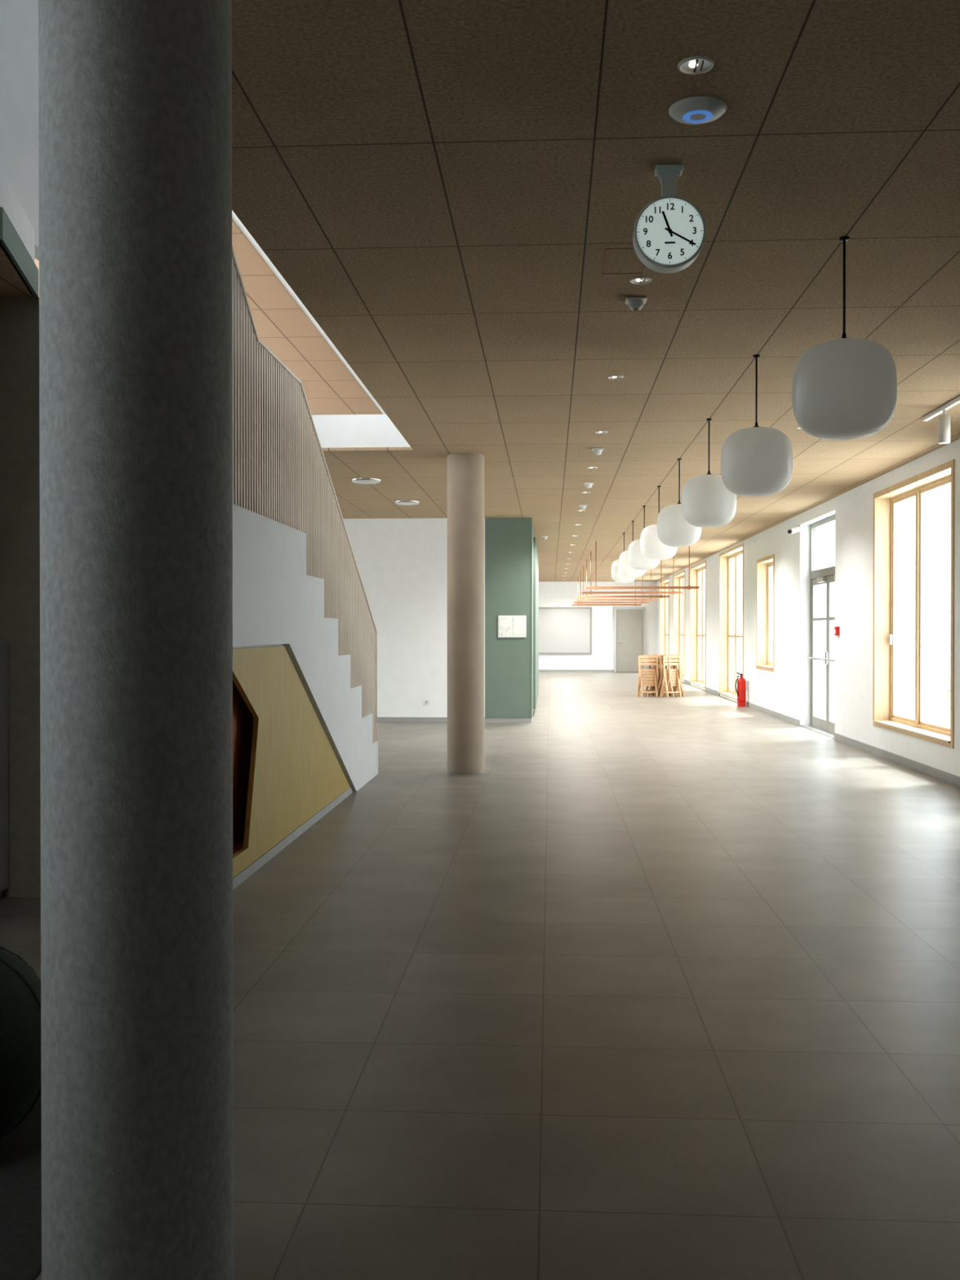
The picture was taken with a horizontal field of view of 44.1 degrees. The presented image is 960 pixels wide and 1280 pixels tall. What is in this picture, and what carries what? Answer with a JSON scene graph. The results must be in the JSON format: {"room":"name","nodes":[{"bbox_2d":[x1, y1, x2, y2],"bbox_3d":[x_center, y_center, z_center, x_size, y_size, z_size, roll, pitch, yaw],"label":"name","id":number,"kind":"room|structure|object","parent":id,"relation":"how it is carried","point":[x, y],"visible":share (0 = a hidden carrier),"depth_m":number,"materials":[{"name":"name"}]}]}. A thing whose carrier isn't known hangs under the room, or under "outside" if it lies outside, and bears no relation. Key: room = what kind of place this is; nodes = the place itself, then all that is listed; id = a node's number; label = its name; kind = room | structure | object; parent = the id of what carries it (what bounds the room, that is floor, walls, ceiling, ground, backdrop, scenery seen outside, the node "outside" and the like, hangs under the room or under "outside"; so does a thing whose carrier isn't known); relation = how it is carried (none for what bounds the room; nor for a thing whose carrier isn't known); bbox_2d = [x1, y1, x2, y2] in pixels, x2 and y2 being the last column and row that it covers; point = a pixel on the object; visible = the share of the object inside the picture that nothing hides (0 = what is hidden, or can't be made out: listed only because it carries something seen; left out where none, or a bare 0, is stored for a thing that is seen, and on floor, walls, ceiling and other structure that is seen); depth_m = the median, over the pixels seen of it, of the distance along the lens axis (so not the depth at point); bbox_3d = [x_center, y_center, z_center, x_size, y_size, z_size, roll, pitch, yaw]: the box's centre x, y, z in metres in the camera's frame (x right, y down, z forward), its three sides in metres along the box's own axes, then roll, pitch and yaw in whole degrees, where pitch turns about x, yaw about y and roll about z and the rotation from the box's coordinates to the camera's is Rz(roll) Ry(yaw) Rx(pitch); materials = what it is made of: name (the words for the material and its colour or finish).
{"room":"school corridor","nodes":[
{"label":"school corridor","id":0,"kind":"room"},
{"bbox_2d":[0,0,39,260],"bbox_3d":[-2.815,-3.691,2.345,0.100,2.990,10.400,0,0,3],"label":"wall","id":1,"kind":"structure","parent":0,"point":[19,19],"depth_m":6.50,"materials":[{"name":"white paint"}]},
{"bbox_2d":[0,297,40,897],"bbox_3d":[-3.036,-0.230,6.590,3.160,3.270,0.200,0,0,3],"label":"wall","id":2,"kind":"structure","parent":0,"point":[20,486],"depth_m":6.46,"materials":[{"name":"beige paint"}]},
{"bbox_2d":[0,207,38,297],"bbox_3d":[-2.323,-1.936,5.965,0.030,0.150,0.971,0,0,-11],"label":"trim","id":3,"kind":"structure","parent":2,"relation":"attached to","point":[12,243],"depth_m":5.89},
{"bbox_2d":[0,164,410,448],"bbox_3d":[-1.703,-2.155,20.272,14.200,0.330,46.300,0,0,3],"label":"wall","id":4,"kind":"structure","parent":0,"point":[332,430],"depth_m":11.87,"materials":[{"name":"white paint"}]},
{"bbox_2d":[0,206,2,241],"bbox_3d":[-2.381,-1.916,3.078,0.030,0.150,4.890,0,0,3],"label":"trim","id":5,"kind":"structure","parent":4,"relation":"attached to","point":[0,206],"depth_m":5.49,"materials":[{"name":"white paint"}]},
{"bbox_2d":[590,551,591,591],"bbox_3d":[2.509,-1.545,26.788,0.017,0.920,0.017,0,0,26],"label":"rod","id":6,"kind":"object","parent":4,"relation":"hanging from","point":[590,551],"visible":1,"depth_m":26.78,"materials":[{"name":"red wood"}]},
{"bbox_2d":[595,541,596,586],"bbox_3d":[2.332,-1.524,23.794,0.017,0.920,0.017,0,0,26],"label":"rod","id":7,"kind":"object","parent":4,"relation":"hanging from","point":[596,541],"visible":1,"depth_m":23.79,"materials":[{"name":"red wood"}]},
{"bbox_2d":[586,586,699,589],"bbox_3d":[3.260,-1.049,23.742,2.260,0.050,0.060,0,0,3],"label":"beam","id":8,"kind":"structure","parent":7,"relation":"hanging from","point":[598,587],"depth_m":23.72,"materials":[{"name":"orange wood"}]},
{"bbox_2d":[595,431,607,433],"bbox_3d":[1.106,-1.891,10.776,0.116,0.006,0.116,0,0,3],"label":"recessed light","id":9,"kind":"object","parent":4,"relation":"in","point":[596,432],"visible":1,"depth_m":10.77,"materials":[{"name":"white plastic"}]},
{"bbox_2d":[607,375,623,379],"bbox_3d":[0.968,-1.875,8.450,0.116,0.006,0.116,0,0,3],"label":"recessed light","id":10,"kind":"object","parent":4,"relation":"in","point":[612,377],"visible":1,"depth_m":8.45,"materials":[{"name":"white plastic"}]},
{"bbox_2d":[601,248,644,274],"bbox_3d":[0.709,-1.859,5.816,0.206,0.002,0.400,0,0,3],"label":"trim","id":11,"kind":"structure","parent":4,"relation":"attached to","point":[609,248],"depth_m":5.89,"materials":[{"name":"brown wood"}]},
{"bbox_2d":[629,276,651,284],"bbox_3d":[0.830,-1.859,6.124,0.116,0.006,0.116,0,0,3],"label":"recessed light","id":12,"kind":"object","parent":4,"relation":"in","point":[637,280],"visible":1,"depth_m":6.12,"materials":[{"name":"white plastic"}]},
{"bbox_2d":[673,555,674,591],"bbox_3d":[4.366,-1.544,26.678,0.017,0.920,0.017,0,0,26],"label":"rod","id":13,"kind":"object","parent":4,"relation":"hanging from","point":[673,556],"visible":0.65,"depth_m":26.67,"materials":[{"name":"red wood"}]},
{"bbox_2d":[688,546,689,586],"bbox_3d":[4.188,-1.523,23.684,0.017,0.920,0.017,0,0,26],"label":"rod","id":14,"kind":"object","parent":4,"relation":"hanging from","point":[689,546],"visible":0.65,"depth_m":23.68,"materials":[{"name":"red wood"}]},
{"bbox_2d":[677,55,714,74],"bbox_3d":[0.693,-1.843,3.798,0.116,0.006,0.116,0,0,3],"label":"recessed light","id":15,"kind":"object","parent":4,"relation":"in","point":[698,64],"visible":1,"depth_m":3.79,"materials":[{"name":"silver metal"}]},
{"bbox_2d":[35,218,382,414],"bbox_3d":[-7.188,-5.296,13.913,8.000,0.050,33.000,0,0,3],"label":"ceiling","id":16,"kind":"structure","parent":0,"point":[282,325],"depth_m":21.11,"materials":[{"name":"brown wood"}]},
{"bbox_2d":[342,517,484,717],"bbox_3d":[-4.387,-0.318,19.291,8.960,3.270,0.200,0,0,3],"label":"wall","id":17,"kind":"structure","parent":0,"point":[402,563],"depth_m":19.00,"materials":[{"name":"white paint"}]},
{"bbox_2d":[423,699,428,704],"bbox_3d":[-0.859,0.999,18.984,0.080,0.080,0.014,0,0,3],"label":"wall socket","id":18,"kind":"object","parent":17,"relation":"attached to","point":[425,701],"visible":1,"depth_m":18.98,"materials":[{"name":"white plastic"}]},
{"bbox_2d":[377,716,484,722],"bbox_3d":[-4.393,1.278,19.195,8.960,0.080,0.015,0,0,3],"label":"baseboard","id":19,"kind":"structure","parent":17,"relation":"attached to","point":[380,719],"depth_m":18.99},
{"bbox_2d":[0,671,959,1279],"bbox_3d":[-1.703,1.370,20.296,14.200,0.120,46.300,0,0,3],"label":"floor","id":20,"kind":"structure","parent":0,"point":[664,988],"depth_m":4.52,"materials":[{"name":"tile"}]},
{"bbox_2d":[0,1095,41,1279],"bbox_3d":[-2.540,1.428,2.364,3.050,0.012,3.600,0,0,3],"label":"rug","id":21,"kind":"object","parent":20,"relation":"on","point":[20,1148],"visible":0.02,"depth_m":2.99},
{"bbox_2d":[0,946,40,1137],"bbox_3d":[-1.488,1.135,3.302,0.579,0.560,0.579,0,0,27],"label":"pouf","id":22,"kind":"object","parent":21,"relation":"on","point":[20,984],"visible":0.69,"depth_m":3.21,"materials":[{"name":"fabric"}]},
{"bbox_2d":[231,245,377,889],"bbox_3d":[-2.476,-0.440,9.568,2.565,3.648,6.026,0,0,3],"label":"staircase","id":23,"kind":"structure","parent":20,"relation":"on","point":[304,631],"depth_m":8.00,"materials":[{"name":"white paint"}]},
{"bbox_2d":[447,770,484,773],"bbox_3d":[-0.147,1.359,12.240,0.374,0.014,0.374,0,0,3],"label":"column base","id":24,"kind":"structure","parent":20,"relation":"on","point":[447,771],"depth_m":12.09,"materials":[{"name":"grey metal"}]},
{"bbox_2d":[447,453,484,773],"bbox_3d":[-0.147,-0.275,12.229,0.386,3.258,0.386,0,0,3],"label":"column","id":25,"kind":"structure","parent":24,"relation":"on","point":[465,471],"depth_m":12.06,"materials":[{"name":"concrete"}]},
{"bbox_2d":[484,517,538,722],"bbox_3d":[0.683,-0.340,22.442,0.790,3.270,7.110,0,0,3],"label":"wall","id":26,"kind":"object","parent":20,"relation":"on","point":[511,552],"visible":1,"depth_m":18.91,"materials":[{"name":"paint"}]},
{"bbox_2d":[497,615,526,637],"bbox_3d":[0.513,-0.215,18.887,0.450,0.350,0.030,0,0,3],"label":"frame","id":27,"kind":"object","parent":26,"relation":"attached to","point":[508,626],"visible":1,"depth_m":18.87,"materials":[{"name":"white plastic"}]},
{"bbox_2d":[636,654,684,697],"bbox_3d":[4.071,0.799,26.715,1.079,0.947,0.920,0,0,3],"label":"folding chairs","id":28,"kind":"object","parent":20,"relation":"on","point":[662,682],"visible":1,"depth_m":26.56,"materials":[{"name":"brown wood"}]},
{"bbox_2d":[735,671,748,706],"bbox_3d":[5.091,0.957,23.043,0.261,0.669,0.177,0,0,3],"label":"fire extinguisher","id":29,"kind":"object","parent":20,"relation":"on","point":[742,686],"visible":1,"depth_m":22.98,"materials":[{"name":"red metal"}]},
{"bbox_2d":[800,724,833,737],"bbox_3d":[5.007,1.326,17.148,0.270,0.012,2.250,0,0,3],"label":"threshold","id":30,"kind":"object","parent":20,"relation":"on","point":[808,726],"visible":0.57,"depth_m":17.31,"materials":[{"name":"metal"}]},
{"bbox_3d":[-0.715,1.426,2.486,0.374,0.014,0.374,0,0,3],"label":"joint","id":31,"kind":"object","parent":20,"relation":"on","visible":0},
{"bbox_2d":[38,0,233,1279],"bbox_3d":[-0.715,-0.208,2.475,0.386,3.258,0.386,0,0,3],"label":"column","id":32,"kind":"structure","parent":31,"relation":"on","point":[135,96],"depth_m":2.31,"materials":[{"name":"concrete"}]},
{"bbox_2d":[0,0,959,582],"bbox_3d":[-1.703,-1.975,20.273,14.200,0.030,46.300,0,0,3],"label":"ceiling","id":33,"kind":"structure","parent":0,"point":[444,187],"depth_m":5.34,"materials":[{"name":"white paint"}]},
{"bbox_2d":[231,209,386,414],"bbox_3d":[0.728,-5.313,13.444,7.840,0.050,33.000,0,0,3],"label":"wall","id":34,"kind":"structure","parent":33,"relation":"attached to","point":[234,217],"depth_m":18.44,"materials":[{"name":"white paint"}]},
{"bbox_2d":[351,478,381,484],"bbox_3d":[-1.362,-1.903,14.193,0.350,0.030,0.350,0,0,3],"label":"recessed light","id":35,"kind":"object","parent":33,"relation":"in","point":[360,481],"visible":1,"depth_m":14.09,"materials":[{"name":"white plastic"}]},
{"bbox_2d":[394,500,419,505],"bbox_3d":[-1.021,-1.919,16.576,0.350,0.030,0.350,0,0,3],"label":"recessed light","id":36,"kind":"object","parent":33,"relation":"in","point":[399,502],"visible":1,"depth_m":16.48,"materials":[{"name":"white plastic"}]},
{"bbox_2d":[578,504,587,509],"bbox_3d":[1.474,-1.902,16.930,0.120,0.070,0.120,0,0,3],"label":"ceiling sensor","id":37,"kind":"object","parent":33,"relation":"attached to","point":[582,506],"depth_m":16.89,"materials":[{"name":"white plastic"}]},
{"bbox_2d":[586,559,586,595],"bbox_3d":[2.686,-1.565,29.783,0.017,0.920,0.017,0,0,26],"label":"rod","id":38,"kind":"object","parent":33,"relation":"hanging from","point":[586,559],"visible":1,"depth_m":29.78,"materials":[{"name":"orange metal"}]},
{"bbox_2d":[583,481,594,488],"bbox_3d":[1.327,-1.885,14.434,0.120,0.070,0.120,0,0,3],"label":"ceiling sensor","id":39,"kind":"object","parent":33,"relation":"attached to","point":[588,485],"depth_m":14.40,"materials":[{"name":"white plastic"}]},
{"bbox_2d":[591,447,604,455],"bbox_3d":[1.167,-1.866,11.739,0.120,0.070,0.120,0,0,3],"label":"ceiling sensor","id":40,"kind":"object","parent":33,"relation":"attached to","point":[597,451],"depth_m":11.70,"materials":[{"name":"white plastic"}]},
{"bbox_2d":[611,533,635,582],"bbox_3d":[2.647,-1.508,21.752,0.464,0.924,0.464,0,0,3],"label":"pendant lamp","id":41,"kind":"object","parent":33,"relation":"hanging from","point":[616,575],"visible":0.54,"depth_m":21.61,"materials":[{"name":"white glass"}]},
{"bbox_2d":[618,520,646,577],"bbox_3d":[2.510,-1.492,19.426,0.464,0.924,0.464,0,0,3],"label":"pendant lamp","id":42,"kind":"object","parent":33,"relation":"hanging from","point":[625,569],"visible":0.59,"depth_m":19.28,"materials":[{"name":"white glass"}]},
{"bbox_2d":[624,296,647,310],"bbox_3d":[0.853,-1.836,6.476,0.116,0.058,0.115,0,0,3],"label":"smoke detector","id":43,"kind":"object","parent":33,"relation":"attached to","point":[635,303],"visible":1,"depth_m":6.45,"materials":[{"name":"white plastic"}]},
{"bbox_2d":[627,505,659,569],"bbox_3d":[2.372,-1.476,17.100,0.464,0.924,0.464,0,0,3],"label":"pendant lamp","id":44,"kind":"object","parent":33,"relation":"hanging from","point":[637,560],"visible":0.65,"depth_m":16.95,"materials":[{"name":"white glass"}]},
{"bbox_2d":[640,485,677,559],"bbox_3d":[2.234,-1.460,14.774,0.464,0.924,0.464,0,0,3],"label":"pendant lamp","id":45,"kind":"object","parent":33,"relation":"hanging from","point":[651,548],"visible":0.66,"depth_m":14.61,"materials":[{"name":"white glass"}]},
{"bbox_2d":[632,164,706,273],"bbox_3d":[0.740,-1.649,4.638,0.280,0.405,0.100,0,0,3],"label":"clock","id":46,"kind":"object","parent":33,"relation":"hanging from","point":[669,231],"visible":1,"depth_m":4.60,"materials":[{"name":"plastic"}]},
{"bbox_2d":[657,458,702,546],"bbox_3d":[2.096,-1.444,12.448,0.464,0.924,0.464,0,0,3],"label":"pendant lamp","id":47,"kind":"object","parent":33,"relation":"hanging from","point":[673,529],"visible":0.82,"depth_m":12.28,"materials":[{"name":"white glass"}]},
{"bbox_2d":[668,96,727,124],"bbox_3d":[0.758,-1.834,4.120,0.200,0.029,0.200,0,0,3],"label":"wireless access point","id":48,"kind":"object","parent":33,"relation":"attached to","point":[694,110],"depth_m":4.08,"materials":[{"name":"white plastic"}]},
{"bbox_2d":[681,418,736,527],"bbox_3d":[1.958,-1.428,10.122,0.464,0.924,0.464,0,0,3],"label":"pendant lamp","id":49,"kind":"object","parent":33,"relation":"hanging from","point":[706,501],"visible":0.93,"depth_m":9.95,"materials":[{"name":"white glass"}]},
{"bbox_2d":[720,354,792,496],"bbox_3d":[1.821,-1.412,7.796,0.464,0.924,0.464,0,0,3],"label":"pendant lamp","id":50,"kind":"object","parent":33,"relation":"hanging from","point":[756,460],"visible":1,"depth_m":7.62,"materials":[{"name":"white glass"}]},
{"bbox_2d":[791,235,897,439],"bbox_3d":[1.683,-1.396,5.471,0.464,0.924,0.464,0,0,3],"label":"pendant lamp","id":51,"kind":"object","parent":33,"relation":"hanging from","point":[844,388],"visible":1,"depth_m":5.30,"materials":[{"name":"white glass"}]},
{"bbox_2d":[922,395,959,444],"bbox_3d":[3.680,-1.729,8.511,0.090,0.300,3.050,0,0,3],"label":"track spotlight","id":52,"kind":"object","parent":33,"relation":"attached to","point":[944,420],"visible":1,"depth_m":9.50,"materials":[{"name":"white plastic"}]},
{"bbox_2d":[538,581,657,669],"bbox_3d":[-0.518,-0.483,43.254,13.850,3.270,0.300,0,0,3],"label":"wall","id":53,"kind":"structure","parent":0,"point":[553,593],"depth_m":42.82,"materials":[{"name":"white paint"}]},
{"bbox_2d":[538,607,591,653],"bbox_3d":[1.967,-0.336,42.922,4.150,1.700,0.070,0,0,3],"label":"board","id":54,"kind":"object","parent":53,"relation":"attached to","point":[562,630],"visible":0.41,"depth_m":42.83,"materials":[{"name":"grey metal"}]},
{"bbox_2d":[538,669,613,671],"bbox_3d":[-1.301,1.113,43.154,12.300,0.080,0.015,0,0,3],"label":"baseboard","id":55,"kind":"structure","parent":53,"relation":"attached to","point":[540,670],"depth_m":42.86,"materials":[{"name":"grey"}]},
{"bbox_2d":[616,608,643,671],"bbox_3d":[5.406,0.020,42.726,0.980,2.250,0.040,0,0,3],"label":"leaf","id":56,"kind":"object","parent":53,"relation":"attached to","point":[629,622],"visible":0.86,"depth_m":42.71,"materials":[{"name":"beige wood"}]},
{"bbox_2d":[613,607,645,671],"bbox_3d":[5.405,-0.015,42.716,1.140,2.340,0.080,0,0,3],"label":"frame","id":57,"kind":"object","parent":53,"relation":"attached to","point":[615,608],"visible":0.88,"depth_m":42.70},
{"bbox_2d":[582,591,682,594],"bbox_3d":[3.437,-1.069,26.737,2.260,0.050,0.060,0,0,3],"label":"beam","id":58,"kind":"structure","parent":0,"point":[676,592],"depth_m":26.71,"materials":[{"name":"orange metal"}]},
{"bbox_2d":[657,438,959,777],"bbox_3d":[5.210,-0.322,19.875,0.350,3.270,46.300,0,0,3],"label":"wall","id":59,"kind":"structure","parent":0,"point":[785,691],"depth_m":15.91,"materials":[{"name":"white paint"}]},
{"bbox_2d":[659,577,669,667],"bbox_3d":[6.289,-0.445,39.896,0.202,3.120,3.200,0,0,3],"label":"lining","id":60,"kind":"object","parent":59,"relation":"attached to","point":[662,601],"visible":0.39,"depth_m":41.47,"materials":[{"name":"brown wood"}]},
{"bbox_2d":[659,577,669,654],"bbox_3d":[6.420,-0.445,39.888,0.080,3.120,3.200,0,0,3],"label":"frame","id":61,"kind":"object","parent":59,"relation":"attached to","point":[667,582],"visible":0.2,"depth_m":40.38,"materials":[{"name":"brown wood"}]},
{"bbox_2d":[665,583,667,655],"bbox_3d":[6.425,-0.445,39.888,0.040,3.000,3.080,0,0,3],"label":"window","id":62,"kind":"structure","parent":59,"relation":"in","point":[666,584],"depth_m":41.39,"materials":[{"name":"brown glass"}]},
{"bbox_2d":[673,571,684,679],"bbox_3d":[6.023,-0.414,35.404,0.202,3.120,3.000,0,0,3],"label":"lining","id":63,"kind":"object","parent":59,"relation":"attached to","point":[676,597],"visible":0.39,"depth_m":36.88,"materials":[{"name":"brown wood"}]},
{"bbox_2d":[674,569,684,679],"bbox_3d":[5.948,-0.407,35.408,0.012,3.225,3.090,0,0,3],"label":"window frame","id":64,"kind":"structure","parent":59,"relation":"attached to","point":[683,570],"depth_m":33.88,"materials":[{"name":"brown wood"}]},
{"bbox_2d":[680,576,684,675],"bbox_3d":[6.159,-0.414,35.396,0.040,3.000,2.880,0,0,3],"label":"window","id":65,"kind":"structure","parent":59,"relation":"in","point":[683,576],"depth_m":36.80,"materials":[{"name":"brown glass"}]},
{"bbox_2d":[688,562,705,688],"bbox_3d":[5.757,-0.383,30.912,0.202,3.120,3.200,0,0,3],"label":"lining","id":66,"kind":"object","parent":59,"relation":"attached to","point":[693,571],"visible":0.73,"depth_m":32.49,"materials":[{"name":"brown wood"}]},
{"bbox_2d":[689,560,706,687],"bbox_3d":[5.682,-0.376,30.916,0.012,3.225,3.290,0,0,3],"label":"window frame","id":67,"kind":"structure","parent":59,"relation":"attached to","point":[704,561],"depth_m":29.28,"materials":[{"name":"brown wood"}]},
{"bbox_2d":[697,568,705,682],"bbox_3d":[5.893,-0.383,30.904,0.040,3.000,3.080,0,0,3],"label":"window","id":68,"kind":"structure","parent":59,"relation":"in","point":[704,569],"depth_m":31.41,"materials":[{"name":"brown wood"}]},
{"bbox_2d":[697,566,705,684],"bbox_3d":[5.888,-0.383,30.904,0.080,3.120,3.200,0,0,3],"label":"frame","id":69,"kind":"object","parent":59,"relation":"attached to","point":[701,635],"visible":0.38,"depth_m":31.41,"materials":[{"name":"brown wood"}]},
{"bbox_2d":[718,545,742,699],"bbox_3d":[5.421,-0.344,25.247,0.202,3.120,3.250,0,0,3],"label":"lining","id":70,"kind":"object","parent":59,"relation":"attached to","point":[723,558],"visible":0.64,"depth_m":26.84,"materials":[{"name":"brown wood"}]},
{"bbox_2d":[719,542,743,695],"bbox_3d":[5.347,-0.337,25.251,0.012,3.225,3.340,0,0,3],"label":"window frame","id":71,"kind":"structure","parent":59,"relation":"attached to","point":[742,544],"depth_m":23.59,"materials":[{"name":"brown wood"}]},
{"bbox_2d":[728,552,742,693],"bbox_3d":[5.557,-0.344,25.239,0.040,3.000,3.130,0,0,3],"label":"window","id":72,"kind":"structure","parent":59,"relation":"in","point":[741,553],"depth_m":26.33,"materials":[{"name":"brown wood"}]},
{"bbox_2d":[755,557,773,668],"bbox_3d":[5.182,-0.471,21.203,0.202,1.930,1.610,0,0,3],"label":"lining","id":73,"kind":"object","parent":59,"relation":"attached to","point":[762,566],"visible":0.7,"depth_m":21.98,"materials":[{"name":"brown wood"}]},
{"bbox_2d":[756,554,774,671],"bbox_3d":[5.107,-0.471,21.207,0.012,2.020,1.700,0,0,3],"label":"window frame","id":74,"kind":"structure","parent":59,"relation":"attached to","point":[772,555],"depth_m":20.38,"materials":[{"name":"brown wood"}]},
{"bbox_2d":[766,561,773,666],"bbox_3d":[5.318,-0.471,21.195,0.070,1.930,1.610,0,0,3],"label":"frame","id":75,"kind":"object","parent":59,"relation":"attached to","point":[771,562],"visible":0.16,"depth_m":21.94,"materials":[{"name":"brown wood"}]},
{"bbox_2d":[768,564,773,663],"bbox_3d":[5.318,-0.471,21.195,0.040,1.810,1.490,0,0,3],"label":"window","id":76,"kind":"structure","parent":59,"relation":"in","point":[771,565],"depth_m":21.91,"materials":[{"name":"brown wood"}]},
{"bbox_2d":[787,524,803,534],"bbox_3d":[4.806,-1.677,18.023,0.321,0.154,0.112,0,0,-32],"label":"camera","id":77,"kind":"object","parent":59,"relation":"attached to","point":[799,528],"visible":1,"depth_m":17.98,"materials":[{"name":"white plastic"}]},
{"bbox_2d":[811,576,827,731],"bbox_3d":[5.093,0.196,17.663,0.060,2.245,1.046,0,0,3],"label":"leaf","id":78,"kind":"object","parent":59,"relation":"attached to","point":[817,722],"visible":0.73,"depth_m":18.10,"materials":[{"name":"grey metal"}]},
{"bbox_2d":[806,651,826,664],"bbox_3d":[5.021,0.258,17.661,0.104,0.180,0.992,0,0,3],"label":"push bar","id":79,"kind":"object","parent":78,"relation":"attached to","point":[810,658],"visible":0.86,"depth_m":17.34,"materials":[{"name":"metal"}]},
{"bbox_2d":[684,679,959,786],"bbox_3d":[5.018,1.271,19.747,0.015,0.085,46.000,0,0,3],"label":"baseboard","id":80,"kind":"structure","parent":59,"relation":"attached to","point":[953,779],"depth_m":13.77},
{"bbox_2d":[809,515,835,725],"bbox_3d":[5.072,-0.218,17.134,0.100,3.100,2.250,0,0,3],"label":"frame","id":81,"kind":"object","parent":59,"relation":"attached to","point":[815,573],"visible":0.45,"depth_m":18.18,"materials":[{"name":"grey metal"}]},
{"bbox_2d":[827,575,835,733],"bbox_3d":[5.031,0.203,16.611,0.060,2.245,1.046,0,0,3],"label":"leaf","id":82,"kind":"object","parent":59,"relation":"attached to","point":[831,725],"visible":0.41,"depth_m":17.05,"materials":[{"name":"grey metal"}]},
{"bbox_2d":[816,574,835,582],"bbox_3d":[4.993,-0.881,16.896,0.050,0.070,1.475,0,0,3],"label":"door closer","id":83,"kind":"object","parent":82,"relation":"attached to","point":[820,580],"depth_m":17.30,"materials":[{"name":"metal"}]},
{"bbox_2d":[822,652,835,664],"bbox_3d":[4.960,0.265,16.623,0.104,0.180,0.992,0,0,3],"label":"push bar","id":84,"kind":"object","parent":82,"relation":"attached to","point":[827,660],"visible":0.59,"depth_m":17.05,"materials":[{"name":"metal"}]},
{"bbox_2d":[834,626,839,635],"bbox_3d":[4.770,-0.119,15.825,0.048,0.120,0.120,0,0,3],"label":"button","id":85,"kind":"object","parent":59,"relation":"attached to","point":[837,629],"visible":1,"depth_m":15.77,"materials":[{"name":"red plastic"}]},
{"bbox_2d":[872,464,951,743],"bbox_3d":[4.678,-0.352,12.688,0.202,2.670,2.710,0,0,3],"label":"lining","id":86,"kind":"object","parent":59,"relation":"attached to","point":[882,501],"visible":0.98,"depth_m":14.02,"materials":[{"name":"brown wood"}]},
{"bbox_2d":[872,459,955,748],"bbox_3d":[4.603,-0.352,12.693,0.012,2.760,2.800,0,0,3],"label":"window frame","id":87,"kind":"structure","parent":59,"relation":"attached to","point":[951,745],"depth_m":11.43,"materials":[{"name":"brown wood"}]},
{"bbox_2d":[888,479,951,731],"bbox_3d":[4.791,-0.352,12.682,0.085,2.550,2.590,0,0,3],"label":"window","id":88,"kind":"structure","parent":59,"relation":"in","point":[922,492],"depth_m":12.92,"materials":[{"name":"brown wood"}]},
{"bbox_2d":[889,475,951,735],"bbox_3d":[4.808,-0.352,12.681,0.080,2.670,2.710,0,0,3],"label":"frame","id":89,"kind":"object","parent":59,"relation":"attached to","point":[917,490],"visible":0.56,"depth_m":12.98,"materials":[{"name":"brown wood"}]},
{"bbox_3d":[4.898,-1.606,35.663,0.018,0.920,0.018,0,0,3],"label":"rod","id":90,"kind":"object","parent":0,"visible":0},
{"bbox_2d":[573,601,648,603],"bbox_3d":[3.970,-1.131,35.721,2.260,0.050,0.060,0,0,3],"label":"beam","id":91,"kind":"structure","parent":90,"relation":"hanging from","point":[574,602],"depth_m":35.69,"materials":[{"name":"brown wood"}]},
{"bbox_3d":[5.075,-1.627,38.657,0.018,0.920,0.018,0,0,3],"label":"rod","id":92,"kind":"object","parent":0,"visible":0},
{"bbox_2d":[572,604,641,605],"bbox_3d":[4.147,-1.152,38.715,2.260,0.050,0.060,0,0,3],"label":"beam","id":93,"kind":"structure","parent":92,"relation":"hanging from","point":[572,604],"depth_m":38.69,"materials":[{"name":"brown wood"}]},
{"label":"outside","id":94,"kind":"structure","parent":0,"visible":0},
{"bbox_2d":[704,652,950,728],"bbox_3d":[2.070,1.409,34.949,120.000,0.200,110.000,0,0,3],"label":"ground","id":95,"kind":"structure","parent":94,"point":[932,668],"depth_m":39.09,"materials":[{"name":"white"}]},
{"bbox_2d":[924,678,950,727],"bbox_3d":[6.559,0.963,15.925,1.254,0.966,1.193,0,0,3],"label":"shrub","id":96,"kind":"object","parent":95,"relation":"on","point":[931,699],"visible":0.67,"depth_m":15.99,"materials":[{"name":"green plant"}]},
{"bbox_2d":[933,657,950,682],"bbox_3d":[11.022,0.650,25.385,2.322,1.464,2.273,0,1,-38],"label":"shrub","id":97,"kind":"object","parent":95,"relation":"on","point":[947,678],"visible":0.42,"depth_m":25.70,"materials":[{"name":"green plant"}]},
{"bbox_3d":[4.543,-1.565,29.673,0.018,0.920,0.018,0,0,3],"label":"rod","id":98,"kind":"object","parent":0,"visible":0},
{"bbox_2d":[578,595,669,597],"bbox_3d":[3.615,-1.090,29.732,2.260,0.050,0.060,0,0,3],"label":"beam","id":99,"kind":"structure","parent":98,"relation":"hanging from","point":[664,596],"depth_m":29.70,"materials":[{"name":"orange metal"}]},
{"bbox_3d":[4.721,-1.585,32.668,0.018,0.920,0.018,0,0,3],"label":"rod","id":100,"kind":"object","parent":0,"visible":0},
{"bbox_2d":[576,599,658,600],"bbox_3d":[3.792,-1.111,32.726,2.260,0.050,0.060,0,0,3],"label":"beam","id":101,"kind":"structure","parent":100,"relation":"hanging from","point":[576,599],"depth_m":32.70,"materials":[{"name":"brown wood"}]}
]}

